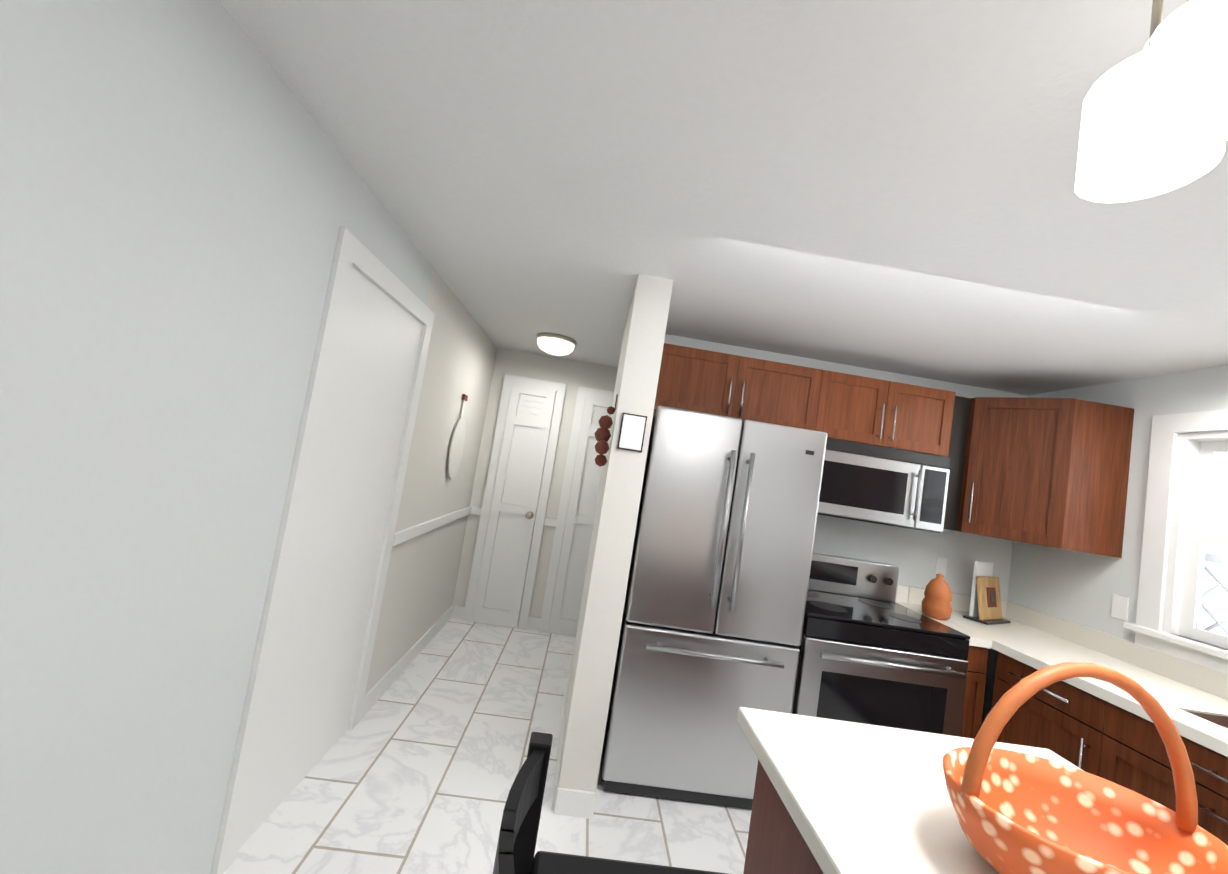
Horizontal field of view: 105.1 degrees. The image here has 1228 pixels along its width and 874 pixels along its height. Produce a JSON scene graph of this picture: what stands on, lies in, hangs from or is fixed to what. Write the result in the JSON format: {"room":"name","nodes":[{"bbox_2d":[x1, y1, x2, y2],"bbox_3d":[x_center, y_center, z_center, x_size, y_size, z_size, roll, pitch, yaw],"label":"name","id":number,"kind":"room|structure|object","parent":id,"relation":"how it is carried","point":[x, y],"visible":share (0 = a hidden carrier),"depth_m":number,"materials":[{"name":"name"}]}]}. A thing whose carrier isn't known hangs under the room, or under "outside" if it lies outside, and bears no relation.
{"room":"kitchen","nodes":[
{"label":"kitchen","id":0,"kind":"room"},
{"bbox_2d":[0,0,496,873],"bbox_3d":[-1.034,0.122,-0.202,0.100,2.330,8.500,9,-4,-2],"label":"wall","id":1,"kind":"structure","parent":0,"point":[186,192],"depth_m":1.04,"materials":[{"name":"paint"}]},
{"bbox_2d":[211,227,434,873],"bbox_3d":[-1.147,0.353,1.976,0.108,2.115,0.920,9,-4,-2],"label":"door","id":2,"kind":"structure","parent":1,"relation":"attached to","point":[304,699],"depth_m":1.83,"materials":[{"name":"white wood"}]},
{"bbox_2d":[360,605,454,718],"bbox_3d":[-1.324,1.423,3.158,0.013,0.100,1.565,9,-4,-2],"label":"baseboard","id":3,"kind":"structure","parent":1,"relation":"attached to","point":[386,681],"depth_m":2.90,"materials":[{"name":"white wood"}]},
{"bbox_2d":[392,506,472,545],"bbox_3d":[-1.187,0.576,3.210,0.021,0.060,1.560,9,-4,-2],"label":"trim","id":4,"kind":"structure","parent":1,"relation":"attached to","point":[403,535],"depth_m":2.94,"materials":[{"name":"white wood"}]},
{"bbox_2d":[448,417,464,478],"bbox_3d":[-1.105,0.078,3.307,0.012,0.440,0.297,9,-4,-2],"label":"wall decor","id":5,"kind":"object","parent":1,"relation":"attached to","point":[456,448],"visible":1,"depth_m":3.28,"materials":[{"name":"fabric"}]},
{"bbox_2d":[459,394,467,417],"bbox_3d":[-1.068,-0.204,3.325,0.018,0.190,0.080,9,-4,-2],"label":"handle","id":6,"kind":"object","parent":5,"relation":"attached to","point":[464,397],"visible":0.82,"depth_m":3.31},
{"bbox_2d":[224,618,751,873],"bbox_3d":[0.659,1.619,-0.200,3.910,0.100,8.700,9,-4,-2],"label":"floor","id":7,"kind":"structure","parent":0,"point":[416,768],"depth_m":2.02,"materials":[{"name":"tile"}]},
{"bbox_2d":[493,732,727,873],"bbox_3d":[-0.002,1.054,0.701,0.479,0.925,0.406,9,-4,-2],"label":"bar stool","id":8,"kind":"object","parent":7,"relation":"on","point":[517,840],"visible":1,"depth_m":0.87,"materials":[{"name":"black paint"}]},
{"bbox_2d":[600,406,827,808],"bbox_3d":[0.467,0.808,2.486,0.830,1.780,0.746,9,-4,-2],"label":"fridge","id":9,"kind":"object","parent":7,"relation":"on","point":[711,631],"visible":0.94,"depth_m":2.18,"materials":[{"name":"silver metal"}]},
{"bbox_2d":[743,767,816,873],"bbox_3d":[0.652,1.163,0.513,0.727,0.888,1.130,9,-4,-2],"label":"kitchen island","id":10,"kind":"object","parent":7,"relation":"on","point":[773,847],"depth_m":0.98,"materials":[{"name":"laminate"}]},
{"bbox_2d":[737,707,1082,873],"bbox_3d":[0.728,0.704,0.537,0.800,0.040,1.260,9,-4,-2],"label":"island countertop","id":11,"kind":"structure","parent":10,"relation":"on","point":[861,798],"depth_m":0.89,"materials":[{"name":"white stone"}]},
{"bbox_2d":[943,662,1227,873],"bbox_3d":[0.714,0.518,0.718,0.372,0.341,0.296,9,-4,-2],"label":"basket","id":12,"kind":"object","parent":11,"relation":"on","point":[1019,813],"visible":1,"depth_m":0.73,"materials":[{"name":"ceramic"}]},
{"bbox_2d":[792,552,969,736],"bbox_3d":[1.258,1.264,2.522,0.817,1.130,0.702,9,-4,-2],"label":"range","id":13,"kind":"object","parent":7,"relation":"on","point":[872,652],"visible":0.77,"depth_m":2.25,"materials":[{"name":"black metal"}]},
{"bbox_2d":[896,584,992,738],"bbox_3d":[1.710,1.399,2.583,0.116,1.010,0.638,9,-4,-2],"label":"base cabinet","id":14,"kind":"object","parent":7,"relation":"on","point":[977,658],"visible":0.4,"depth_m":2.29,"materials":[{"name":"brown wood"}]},
{"bbox_2d":[991,650,1082,764],"bbox_3d":[2.118,1.500,2.037,0.638,0.870,0.500,9,-4,-2],"label":"base cabinet","id":15,"kind":"object","parent":7,"relation":"on","point":[1049,719],"depth_m":2.03,"materials":[{"name":"brown wood"}]},
{"bbox_2d":[1075,694,1227,845],"bbox_3d":[2.152,1.462,1.377,0.638,0.870,0.936,9,-4,-2],"label":"base cabinet","id":16,"kind":"object","parent":7,"relation":"on","point":[1102,729],"depth_m":1.66,"materials":[{"name":"brown wood"}]},
{"bbox_2d":[907,602,1227,757],"bbox_3d":[2.217,1.010,1.358,0.653,0.040,3.160,9,-4,-2],"label":"countertop","id":17,"kind":"structure","parent":16,"relation":"on","point":[1037,649],"depth_m":2.00,"materials":[{"name":"white stone"}]},
{"bbox_2d":[922,574,952,619],"bbox_3d":[1.803,0.882,2.618,0.143,0.240,0.141,9,-4,-2],"label":"ceramic jar","id":18,"kind":"object","parent":17,"relation":"on","point":[936,601],"visible":1,"depth_m":2.57,"materials":[{"name":"ceramic"}]},
{"bbox_2d":[963,561,1009,624],"bbox_3d":[2.200,0.906,2.753,0.300,0.330,0.120,11,-4,-30],"label":"plaque","id":19,"kind":"object","parent":17,"relation":"on","point":[985,606],"visible":1,"depth_m":2.73,"materials":[{"name":"beige wood"}]},
{"bbox_2d":[1191,710,1227,729],"bbox_3d":[2.229,1.104,1.413,0.360,0.205,0.600,9,-4,-2],"label":"sink","id":20,"kind":"object","parent":17,"relation":"in","point":[1222,719],"depth_m":1.71,"materials":[{"name":"silver metal"}]},
{"bbox_2d":[453,348,617,617],"bbox_3d":[0.628,0.663,4.165,3.910,2.330,0.100,9,-4,-2],"label":"wall","id":21,"kind":"structure","parent":0,"point":[573,375],"depth_m":4.08,"materials":[{"name":"paint"}]},
{"bbox_2d":[452,605,549,629],"bbox_3d":[0.449,1.757,4.036,3.688,0.100,0.013,9,-4,-2],"label":"baseboard","id":22,"kind":"structure","parent":21,"relation":"attached to","point":[533,622],"depth_m":3.98,"materials":[{"name":"white wood"}]},
{"bbox_2d":[462,374,566,628],"bbox_3d":[-0.837,0.535,3.970,0.537,2.105,0.106,9,-4,-2],"label":"door","id":23,"kind":"structure","parent":21,"relation":"attached to","point":[507,527],"depth_m":4.00,"materials":[{"name":"white wood"}]},
{"bbox_2d":[471,507,565,525],"bbox_3d":[0.582,0.909,4.087,3.688,0.060,0.021,9,-4,-2],"label":"trim","id":24,"kind":"structure","parent":21,"relation":"attached to","point":[475,510],"depth_m":4.03,"materials":[{"name":"white wood"}]},
{"bbox_2d":[539,386,613,636],"bbox_3d":[-0.115,0.652,4.036,0.720,2.105,0.035,9,-4,-2],"label":"door","id":25,"kind":"structure","parent":21,"relation":"attached to","point":[574,550],"depth_m":4.02,"materials":[{"name":"white wood"}]},
{"bbox_2d":[556,274,672,795],"bbox_3d":[-0.012,0.453,2.454,0.160,2.330,0.830,9,-4,-2],"label":"wall","id":26,"kind":"structure","parent":0,"point":[600,618],"depth_m":2.04,"materials":[{"name":"paint"}]},
{"bbox_2d":[551,682,567,814],"bbox_3d":[-0.272,1.541,2.428,0.014,0.100,0.954,9,-4,-2],"label":"baseboard","id":27,"kind":"structure","parent":26,"relation":"attached to","point":[555,799],"depth_m":2.16,"materials":[{"name":"white wood"}]},
{"bbox_2d":[594,394,617,466],"bbox_3d":[-0.049,-0.035,2.219,0.081,0.350,0.110,9,-4,-2],"label":"hanging ornament","id":28,"kind":"object","parent":26,"relation":"attached to","point":[602,435],"visible":1,"depth_m":2.20,"materials":[{"name":"brown wood"}]},
{"bbox_2d":[617,413,646,451],"bbox_3d":[0.080,-0.020,2.059,0.110,0.160,0.016,9,-4,-2],"label":"framed picture","id":29,"kind":"object","parent":26,"relation":"attached to","point":[632,432],"visible":1,"depth_m":2.05,"materials":[{"name":"black plastic"}]},
{"bbox_2d":[219,0,1227,394],"bbox_3d":[1.033,-0.777,-0.046,3.910,0.100,8.700,9,-4,-2],"label":"ceiling","id":30,"kind":"structure","parent":0,"point":[881,184],"depth_m":1.32,"materials":[{"name":"paint"}]},
{"bbox_2d":[536,333,576,355],"bbox_3d":[-0.434,-0.670,3.484,0.300,0.114,0.300,9,-4,-2],"label":"light","id":31,"kind":"object","parent":30,"relation":"attached to","point":[555,344],"visible":1,"depth_m":3.38,"materials":[{"name":"white glass"}]},
{"bbox_2d":[1074,0,1227,202],"bbox_3d":[0.830,-0.533,0.649,0.267,0.354,0.139,7,-4,22],"label":"pendant light","id":32,"kind":"object","parent":30,"relation":"hanging from","point":[1154,120],"visible":1,"depth_m":0.62,"materials":[{"name":"white glass"}]},
{"bbox_2d":[567,329,1027,725],"bbox_3d":[1.192,0.675,2.979,2.650,2.330,0.120,9,-4,-2],"label":"wall","id":33,"kind":"structure","parent":0,"point":[913,554],"depth_m":2.96,"materials":[{"name":"paint"}]},
{"bbox_2d":[654,343,837,437],"bbox_3d":[0.684,-0.251,2.759,0.996,0.370,0.368,9,-4,-2],"label":"upper cabinet","id":34,"kind":"object","parent":33,"relation":"attached to","point":[693,379],"depth_m":2.58,"materials":[{"name":"brown wood"}]},
{"bbox_2d":[830,372,957,458],"bbox_3d":[1.472,-0.125,2.792,0.827,0.370,0.368,9,-4,-2],"label":"upper cabinet","id":35,"kind":"object","parent":33,"relation":"attached to","point":[876,412],"depth_m":2.62,"materials":[{"name":"brown wood"}]},
{"bbox_2d":[818,438,949,532],"bbox_3d":[1.408,0.266,2.729,0.817,0.420,0.439,9,-4,-2],"label":"microwave","id":36,"kind":"object","parent":35,"relation":"attached to","point":[884,485],"visible":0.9,"depth_m":2.54,"materials":[{"name":"silver metal"}]},
{"bbox_2d":[935,557,946,576],"label":"outlet plates","id":37,"kind":"object","parent":33,"relation":"attached to","point":[941,563],"depth_m":2.95,"materials":[{"name":"white plastic"}]},
{"bbox_2d":[907,586,1006,617],"bbox_3d":[2.137,1.028,2.933,0.632,0.100,0.020,9,-4,-2],"label":"backsplash","id":38,"kind":"structure","parent":33,"relation":"attached to","point":[915,594],"depth_m":2.92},
{"bbox_2d":[957,397,1133,557],"bbox_3d":[2.303,0.201,2.688,0.628,0.770,0.623,9,-4,-2],"label":"upper cabinet","id":39,"kind":"object","parent":33,"relation":"attached to","point":[1051,472],"visible":0.98,"depth_m":2.43,"materials":[{"name":"brown wood"}]},
{"bbox_2d":[1007,364,1227,650],"bbox_3d":[2.716,0.719,-0.044,0.120,2.330,8.500,9,-4,-2],"label":"wall","id":40,"kind":"structure","parent":0,"point":[1079,588],"depth_m":2.42,"materials":[{"name":"paint"}]},
{"bbox_2d":[1007,602,1227,697],"bbox_3d":[2.540,0.990,1.375,0.020,0.100,3.160,9,-4,-2],"label":"backsplash","id":41,"kind":"structure","parent":40,"relation":"attached to","point":[1213,681],"depth_m":2.27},
{"bbox_2d":[1111,594,1128,620],"label":"outlet plates","id":42,"kind":"object","parent":40,"relation":"attached to","point":[1120,604],"depth_m":2.35,"materials":[{"name":"white plastic"}]},
{"bbox_2d":[1124,409,1227,673],"bbox_3d":[2.659,0.425,1.674,0.178,1.130,1.280,9,-4,-2],"label":"window","id":43,"kind":"structure","parent":40,"relation":"in","point":[1194,485],"depth_m":2.18,"materials":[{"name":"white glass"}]},
{"bbox_3d":[4.527,1.150,-0.578,3.495,2.670,7.160,9,-4,-2],"label":"wall rail","id":44,"kind":"object","parent":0,"visible":0},
{"bbox_2d":[1201,553,1227,634],"bbox_3d":[2.823,0.854,1.957,0.020,0.630,2.095,9,-4,-2],"label":"lattice","id":45,"kind":"object","parent":44,"relation":"attached to","point":[1216,558],"depth_m":2.21,"materials":[{"name":"white wood"}]},
{"label":"outside","id":46,"kind":"structure","parent":0,"visible":0},
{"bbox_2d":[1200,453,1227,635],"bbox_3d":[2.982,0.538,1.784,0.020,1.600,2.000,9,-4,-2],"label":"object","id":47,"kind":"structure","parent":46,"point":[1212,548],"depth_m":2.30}
]}

